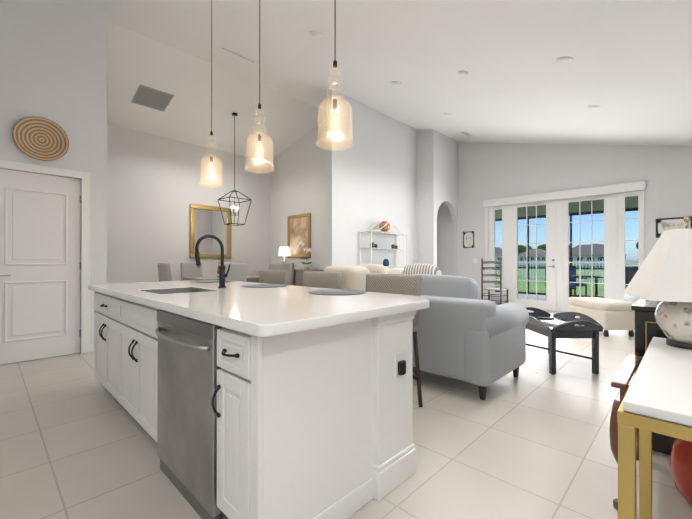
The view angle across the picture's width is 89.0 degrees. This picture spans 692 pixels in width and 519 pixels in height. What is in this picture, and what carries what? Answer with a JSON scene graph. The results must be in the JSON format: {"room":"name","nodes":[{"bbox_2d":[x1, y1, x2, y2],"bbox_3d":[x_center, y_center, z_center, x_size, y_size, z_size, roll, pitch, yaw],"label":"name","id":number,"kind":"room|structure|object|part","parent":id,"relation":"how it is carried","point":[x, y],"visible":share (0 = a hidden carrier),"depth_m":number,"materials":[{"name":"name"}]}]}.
{"room":"open-plan kitchen","nodes":[
{"label":"open-plan kitchen","id":0,"kind":"room"},
{"bbox_2d":[0,0,106,364],"bbox_3d":[-4.356,-1.458,3.212,0.178,5.200,3.640,0,0,44],"label":"wall","id":1,"kind":"structure","parent":0,"point":[53,213],"depth_m":4.11,"materials":[{"name":"paint"}]},
{"bbox_2d":[12,117,68,160],"bbox_3d":[-3.458,-1.365,3.999,0.050,0.486,0.486,0,0,44],"label":"hanging basket","id":2,"kind":"object","parent":1,"relation":"attached to","point":[41,138],"visible":1,"depth_m":4.00,"materials":[{"name":"beige wicker"}]},
{"bbox_2d":[107,124,270,283],"bbox_3d":[-5.251,-1.445,7.638,0.216,5.200,8.730,0,0,44],"label":"wall","id":3,"kind":"structure","parent":0,"point":[155,190],"depth_m":8.68,"materials":[{"name":"paint"}]},
{"bbox_3d":[-3.546,-0.721,9.277,0.065,1.380,1.120,0,0,44],"label":"gilt mirror","id":4,"kind":"part","parent":3,"relation":"part of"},
{"bbox_2d":[107,21,326,161],"bbox_3d":[-3.387,-3.308,7.691,2.920,0.830,11.800,0,0,44],"label":"ceiling","id":5,"kind":"structure","parent":0,"point":[135,60],"depth_m":7.57,"materials":[{"name":"paint"}]},
{"bbox_2d":[131,84,173,111],"bbox_3d":[-3.915,-3.251,7.131,0.620,0.021,0.620,0,-14,-46],"label":"ceiling vent","id":6,"kind":"object","parent":5,"relation":"in","point":[149,97],"visible":0.98,"depth_m":7.10,"materials":[{"name":"grey metal"}]},
{"bbox_2d":[218,113,251,225],"bbox_3d":[-2.550,-2.069,8.059,0.558,2.545,0.558,0,0,44],"label":"lantern chandelier","id":7,"kind":"object","parent":5,"relation":"hanging from","point":[234,190],"visible":1,"depth_m":8.05,"materials":[{"name":"black metal"}]},
{"bbox_2d":[271,119,326,269],"bbox_3d":[-0.812,-1.441,9.267,4.000,5.200,0.201,0,0,44],"label":"wall","id":8,"kind":"structure","parent":0,"point":[299,180],"depth_m":9.56,"materials":[{"name":"paint"}]},
{"bbox_3d":[-1.294,-0.640,9.629,0.980,1.180,0.050,0,0,44],"label":"painting","id":9,"kind":"part","parent":8,"relation":"part of"},
{"bbox_2d":[0,292,691,518],"bbox_3d":[1.101,1.200,5.957,11.750,0.100,15.600,0,0,44],"label":"floor","id":10,"kind":"structure","parent":0,"point":[530,441],"depth_m":2.10,"materials":[{"name":"tile"}]},
{"bbox_2d":[157,263,171,281],"bbox_3d":[-3.466,0.613,7.112,0.500,1.080,0.504,0,0,44],"label":"dining chair","id":11,"kind":"object","parent":10,"relation":"on","point":[164,272],"visible":0.17,"depth_m":6.84,"materials":[{"name":"fabric"}]},
{"bbox_2d":[180,263,202,280],"bbox_3d":[-3.537,0.616,8.245,0.504,1.080,0.500,0,0,44],"label":"dining chair","id":12,"kind":"object","parent":10,"relation":"on","point":[190,270],"visible":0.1,"depth_m":8.31,"materials":[{"name":"fabric"}]},
{"bbox_2d":[183,275,258,282],"bbox_3d":[-2.550,0.776,8.051,1.050,0.760,1.900,0,0,44],"label":"dining table","id":13,"kind":"object","parent":10,"relation":"on","point":[252,278],"visible":0.19,"depth_m":7.72,"materials":[{"name":"grey wood"}]},
{"bbox_2d":[224,263,246,281],"bbox_3d":[-2.331,0.613,7.070,0.504,1.080,0.500,0,0,44],"label":"dining chair","id":14,"kind":"object","parent":10,"relation":"on","point":[237,271],"visible":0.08,"depth_m":6.92,"materials":[{"name":"fabric"}]},
{"bbox_2d":[93,290,415,518],"bbox_3d":[-0.960,0.702,2.471,2.770,0.878,1.023,0,0,44],"label":"kitchen island","id":15,"kind":"object","parent":10,"relation":"on","point":[235,399],"depth_m":1.54,"materials":[{"name":"white wood"}]},
{"bbox_2d":[88,280,428,337],"bbox_3d":[-0.871,0.242,2.576,2.850,0.042,1.200,0,0,44],"label":"island countertop","id":16,"kind":"structure","parent":15,"relation":"on","point":[274,312],"depth_m":1.75,"materials":[{"name":"white stone"}]},
{"bbox_2d":[148,286,207,293],"bbox_3d":[-1.195,0.337,2.522,0.504,0.231,0.414,0,0,44],"label":"sink","id":17,"kind":"object","parent":16,"relation":"in","point":[163,289],"depth_m":2.74,"materials":[{"name":"grey metal"}]},
{"bbox_2d":[195,234,230,285],"bbox_3d":[-1.011,0.015,2.668,0.123,0.412,0.244,0,0,44],"label":"faucet","id":18,"kind":"object","parent":16,"relation":"on","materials":[{"name":"black metal"}]},
{"bbox_2d":[196,280,233,282],"bbox_3d":[-1.326,0.221,3.578,0.380,0.004,0.380,0,0,44],"label":"placemat","id":19,"kind":"object","parent":16,"relation":"on","point":[209,281],"visible":0.83,"depth_m":3.50,"materials":[{"name":"grey fabric"}]},
{"bbox_2d":[242,284,287,287],"bbox_3d":[-0.681,0.219,2.949,0.380,0.004,0.380,0,0,44],"label":"placemat","id":20,"kind":"object","parent":16,"relation":"on","point":[265,285],"visible":0.98,"depth_m":2.94,"materials":[{"name":"grey fabric"}]},
{"bbox_2d":[309,290,365,294],"bbox_3d":[-0.059,0.218,2.342,0.380,0.004,0.380,0,0,44],"label":"placemat","id":21,"kind":"object","parent":16,"relation":"on","point":[336,292],"visible":0.96,"depth_m":2.30,"materials":[{"name":"grey fabric"}]},
{"bbox_2d":[259,270,288,284],"bbox_3d":[-0.948,0.635,3.921,0.552,1.021,0.504,0,0,44],"label":"stool","id":22,"kind":"object","parent":10,"relation":"on","point":[274,276],"visible":0.23,"depth_m":4.08,"materials":[{"name":"beige fabric"}]},
{"bbox_2d":[269,263,288,282],"bbox_3d":[-1.598,0.615,7.822,0.504,1.080,0.500,0,0,44],"label":"dining chair","id":23,"kind":"object","parent":10,"relation":"on","point":[279,266],"visible":0.08,"depth_m":7.63,"materials":[{"name":"fabric"}]},
{"bbox_2d":[288,263,293,284],"bbox_3d":[-1.655,0.618,8.969,0.500,1.080,0.504,0,0,44],"label":"dining chair","id":24,"kind":"object","parent":10,"relation":"on","point":[291,271],"visible":0.12,"depth_m":8.92,"materials":[{"name":"fabric"}]},
{"bbox_2d":[293,269,323,285],"bbox_3d":[-1.275,0.709,9.287,1.740,0.900,0.470,0,0,44],"label":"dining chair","id":25,"kind":"object","parent":10,"relation":"on","point":[298,278],"visible":0.17,"depth_m":8.90,"materials":[{"name":"grey fabric"}]},
{"bbox_2d":[278,247,289,262],"bbox_3d":[-1.701,-0.045,9.712,0.340,0.610,0.340,0,0,44],"label":"light","id":26,"kind":"object","parent":25,"relation":"on","point":[284,251],"visible":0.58,"depth_m":9.59,"materials":[{"name":"white fabric"}]},
{"bbox_2d":[297,241,311,269],"bbox_3d":[-1.053,-0.114,9.120,0.598,0.745,0.309,0,0,44],"label":"orchid","id":27,"kind":"object","parent":25,"relation":"on","point":[306,265],"visible":1,"depth_m":9.04,"materials":[{"name":"white plant"}]},
{"bbox_2d":[302,271,341,288],"bbox_3d":[-0.360,0.633,3.349,0.552,1.021,0.504,0,0,44],"label":"stool","id":28,"kind":"object","parent":10,"relation":"on","point":[331,280],"visible":0.17,"depth_m":3.50,"materials":[{"name":"beige fabric"}]},
{"bbox_2d":[360,221,407,267],"bbox_3d":[0.836,0.160,7.615,0.322,1.990,1.292,0,0,44],"label":"etagere shelf","id":29,"kind":"object","parent":10,"relation":"on","point":[384,227],"visible":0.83,"depth_m":7.55,"materials":[{"name":"beige"}]},
{"bbox_2d":[366,274,422,406],"bbox_3d":[0.255,0.632,2.749,0.552,1.021,0.504,0,0,44],"label":"stool","id":30,"kind":"object","parent":10,"relation":"on","point":[404,284],"visible":0.23,"depth_m":2.79,"materials":[{"name":"beige fabric"}]},
{"bbox_2d":[323,264,528,399],"bbox_3d":[0.642,0.595,3.861,2.250,1.099,1.045,0,0,44],"label":"sofa","id":31,"kind":"object","parent":10,"relation":"on","point":[465,333],"visible":0.46,"depth_m":3.06,"materials":[{"name":"grey fabric"}]},
{"bbox_2d":[481,258,507,303],"bbox_3d":[3.545,0.565,8.387,0.486,1.184,0.446,0,0,44],"label":"chair","id":32,"kind":"object","parent":10,"relation":"on","point":[500,289],"visible":0.96,"depth_m":8.27,"materials":[{"name":"grey wood"}]},
{"bbox_2d":[525,307,602,374],"bbox_3d":[2.270,0.865,3.883,0.642,0.552,0.962,0,0,-1],"label":"tray table","id":33,"kind":"object","parent":10,"relation":"on","point":[554,327],"visible":0.73,"depth_m":3.51,"materials":[{"name":"black paint"}]},
{"bbox_2d":[495,208,637,297],"bbox_3d":[7.960,-0.148,10.168,7.550,2.620,0.050,0,0,44],"label":"screen frame","id":34,"kind":"object","parent":10,"relation":"on","point":[573,214],"depth_m":11.03,"materials":[{"name":"brown metal"}]},
{"bbox_2d":[495,196,637,218],"bbox_3d":[6.651,-1.552,8.829,7.600,0.180,3.950,0,0,44],"label":"roof","id":35,"kind":"structure","parent":34,"relation":"on","point":[629,201],"depth_m":9.87,"materials":[{"name":"grey"}]},
{"bbox_2d":[545,266,637,296],"bbox_3d":[6.592,0.672,9.264,2.065,0.975,2.065,0,0,44],"label":"patio chair","id":36,"kind":"object","parent":10,"relation":"on","point":[628,278],"depth_m":9.24,"materials":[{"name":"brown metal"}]},
{"bbox_2d":[568,297,634,336],"bbox_3d":[4.065,0.892,5.611,0.540,0.514,0.880,0,0,-1],"label":"ottoman","id":37,"kind":"object","parent":10,"relation":"on","point":[607,314],"visible":0.77,"depth_m":5.22,"materials":[{"name":"beige fabric"}]},
{"bbox_2d":[609,354,642,510],"bbox_3d":[1.626,0.852,1.662,0.538,0.588,0.678,0,0,44],"label":"end table","id":38,"kind":"object","parent":10,"relation":"on","point":[623,377],"visible":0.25,"depth_m":1.61,"materials":[{"name":"brown"}]},
{"bbox_2d":[624,294,641,302],"bbox_3d":[5.401,0.762,6.011,0.783,0.776,0.783,0,0,9],"label":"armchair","id":39,"kind":"object","parent":10,"relation":"on","point":[629,298],"depth_m":6.24,"materials":[{"name":"white fabric"}]},
{"bbox_2d":[631,299,675,454],"bbox_3d":[2.256,0.709,1.979,0.970,0.860,0.517,0,0,44],"label":"chest","id":40,"kind":"object","parent":10,"relation":"on","point":[647,328],"visible":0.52,"depth_m":2.10,"materials":[{"name":"black paint"}]},
{"bbox_2d":[617,337,691,518],"bbox_3d":[1.567,0.777,1.154,0.935,0.720,1.240,0,0,44],"label":"table","id":41,"kind":"object","parent":10,"relation":"on","point":[657,398],"visible":1,"depth_m":1.05,"materials":[{"name":"white paint"}]},
{"bbox_2d":[623,217,691,348],"bbox_3d":[1.640,0.105,1.692,0.400,0.622,0.400,0,0,24],"label":"table lamp","id":42,"kind":"object","parent":41,"relation":"on","point":[664,273],"visible":1,"depth_m":1.64,"materials":[{"name":"white fabric"}]},
{"bbox_2d":[669,438,691,504],"bbox_3d":[1.687,0.973,1.616,0.298,0.331,0.298,0,0,44],"label":"pot","id":43,"kind":"object","parent":10,"relation":"on","point":[680,461],"visible":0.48,"depth_m":1.62,"materials":[{"name":"red ceramic"}]},
{"bbox_2d":[327,89,457,275],"bbox_3d":[1.366,-1.444,8.185,0.630,5.200,4.350,0,0,44],"label":"wall","id":44,"kind":"structure","parent":0,"point":[384,168],"depth_m":7.91,"materials":[{"name":"paint"}]},
{"bbox_2d":[107,0,691,145],"bbox_3d":[0.820,-2.580,3.588,8.830,2.308,11.800,0,0,44],"label":"ceiling","id":45,"kind":"structure","parent":0,"point":[628,69],"depth_m":4.69,"materials":[{"name":"paint"}]},
{"bbox_2d":[198,0,223,187],"bbox_3d":[-1.156,-1.711,3.026,0.220,2.155,0.220,0,0,44],"label":"pendant light","id":46,"kind":"object","parent":45,"relation":"hanging from","point":[213,156],"visible":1,"depth_m":3.02,"materials":[{"name":"clear glass"}]},
{"bbox_2d":[219,46,256,62],"bbox_3d":[-1.766,-3.359,5.790,0.620,0.021,0.100,0,14,-46],"label":"ceiling vent","id":47,"kind":"object","parent":45,"relation":"in","point":[237,54],"visible":0.96,"depth_m":5.76,"materials":[{"name":"white metal"}]},
{"bbox_2d":[244,0,274,173],"bbox_3d":[-0.612,-1.617,2.496,0.220,1.965,0.220,0,0,44],"label":"pendant light","id":48,"kind":"object","parent":45,"relation":"hanging from","point":[260,134],"visible":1,"depth_m":2.49,"materials":[{"name":"clear glass"}]},
{"bbox_2d":[309,31,322,37],"bbox_3d":[-0.392,-2.905,4.547,0.180,0.012,0.180,0,14,-46],"label":"recessed light","id":49,"kind":"object","parent":45,"relation":"in","point":[315,34],"visible":1,"depth_m":4.53,"materials":[{"name":"white plastic"}]},
{"bbox_2d":[316,0,353,150],"bbox_3d":[-0.061,-1.522,1.958,0.220,1.772,0.220,0,0,44],"label":"pendant light","id":50,"kind":"object","parent":45,"relation":"hanging from","point":[334,100],"visible":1,"depth_m":1.96,"materials":[{"name":"clear glass"}]},
{"bbox_2d":[391,81,401,85],"bbox_3d":[0.837,-2.901,5.807,0.180,0.012,0.180,0,14,-46],"label":"recessed light","id":51,"kind":"object","parent":45,"relation":"in","point":[396,83],"visible":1,"depth_m":5.79,"materials":[{"name":"white plastic"}]},
{"bbox_2d":[459,71,467,75],"bbox_3d":[1.638,-2.594,4.913,0.132,0.034,0.132,0,14,-46],"label":"smoke detector","id":52,"kind":"object","parent":45,"relation":"attached to","point":[463,73],"visible":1,"depth_m":4.88,"materials":[{"name":"white plastic"}]},
{"bbox_2d":[459,131,473,135],"bbox_3d":[2.848,-2.967,8.316,0.400,0.021,0.200,0,14,-46],"label":"ceiling vent","id":53,"kind":"object","parent":45,"relation":"in","point":[465,133],"visible":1,"depth_m":8.27,"materials":[{"name":"white metal"}]},
{"bbox_2d":[555,56,572,62],"bbox_3d":[2.521,-2.301,4.066,0.180,0.012,0.180,0,14,-46],"label":"recessed light","id":54,"kind":"object","parent":45,"relation":"in","point":[565,59],"visible":1,"depth_m":4.05,"materials":[{"name":"white plastic"}]},
{"bbox_2d":[587,105,599,108],"bbox_3d":[3.736,-2.297,5.312,0.180,0.012,0.180,0,14,-46],"label":"recessed light","id":55,"kind":"object","parent":45,"relation":"in","point":[593,106],"visible":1,"depth_m":5.29,"materials":[{"name":"white plastic"}]},
{"bbox_2d":[437,203,451,275],"bbox_3d":[1.959,-0.340,9.650,1.530,3.000,1.420,0,0,44],"label":"wall","id":56,"kind":"structure","parent":0,"point":[444,242],"depth_m":9.67,"materials":[{"name":"paint"}]},
{"bbox_2d":[458,142,691,299],"bbox_3d":[5.233,-1.446,7.338,7.350,5.200,0.164,0,0,44],"label":"wall","id":57,"kind":"structure","parent":0,"point":[487,171],"depth_m":7.77,"materials":[{"name":"paint"}]},
{"bbox_2d":[463,231,473,247],"bbox_3d":[3.205,-0.521,9.202,0.300,0.420,0.020,0,0,44],"label":"picture","id":58,"kind":"object","parent":57,"relation":"attached to","point":[468,239],"visible":0.96,"depth_m":9.20,"materials":[{"name":"white paper"}]},
{"bbox_2d":[483,181,645,311],"bbox_3d":[4.657,-0.170,7.854,3.120,2.650,0.225,0,0,44],"label":"french door","id":59,"kind":"structure","parent":57,"relation":"in","point":[557,262],"depth_m":7.76,"materials":[{"name":"white wood"}]},
{"bbox_2d":[656,217,691,237],"bbox_3d":[6.018,-0.589,6.457,0.500,0.360,0.025,0,0,44],"label":"picture","id":60,"kind":"object","parent":57,"relation":"attached to","point":[663,224],"visible":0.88,"depth_m":6.50,"materials":[{"name":"white paper"}]},
{"label":"outside","id":61,"kind":"structure","parent":0,"visible":0},
{"bbox_2d":[495,263,637,296],"bbox_3d":[93.386,1.471,97.229,300.000,0.100,251.650,0,0,44],"label":"lawn","id":62,"kind":"structure","parent":61,"point":[522,287],"depth_m":19.30,"materials":[{"name":"green plant"}]},
{"bbox_2d":[495,247,501,260],"bbox_3d":[69.699,-2.097,170.358,21.000,7.400,12.000,0,0,44],"label":"house","id":63,"kind":"structure","parent":62,"relation":"on","point":[498,255],"depth_m":163.25,"materials":[{"name":"beige paint"}]},
{"bbox_2d":[518,245,531,253],"bbox_3d":[101.926,-3.408,202.775,12.061,10.201,9.453,0,0,44],"label":"tree","id":64,"kind":"object","parent":62,"relation":"on","point":[520,249],"depth_m":200.55,"materials":[{"name":"green plant"}]},
{"bbox_2d":[518,249,545,260],"bbox_3d":[83.341,-1.581,154.266,14.000,6.280,11.000,0,0,44],"label":"house","id":65,"kind":"structure","parent":62,"relation":"on","point":[532,252],"depth_m":151.16,"materials":[{"name":"beige paint"}]},
{"bbox_2d":[537,244,569,250],"bbox_3d":[104.834,-3.536,177.700,14.254,10.318,9.464,0,0,44],"label":"tree","id":66,"kind":"object","parent":62,"relation":"on","point":[543,247],"depth_m":177.45,"materials":[{"name":"green plant"}]},
{"bbox_2d":[495,259,637,282],"bbox_3d":[14.389,0.578,16.188,45.000,1.240,0.040,0,0,44],"label":"fence","id":67,"kind":"object","parent":62,"relation":"on","point":[522,276],"depth_m":19.44,"materials":[{"name":"white"}]},
{"bbox_2d":[496,264,637,267],"bbox_3d":[55.481,1.329,65.506,144.000,0.020,36.000,0,0,44],"label":"pond","id":68,"kind":"structure","parent":62,"relation":"on","point":[587,266],"depth_m":66.42,"materials":[{"name":"blue liquid"}]},
{"bbox_2d":[569,244,626,263],"bbox_3d":[96.284,-2.188,137.461,21.000,7.400,12.000,0,0,41],"label":"house","id":69,"kind":"structure","parent":62,"relation":"on","point":[585,254],"depth_m":134.95,"materials":[{"name":"beige paint"}]}
]}

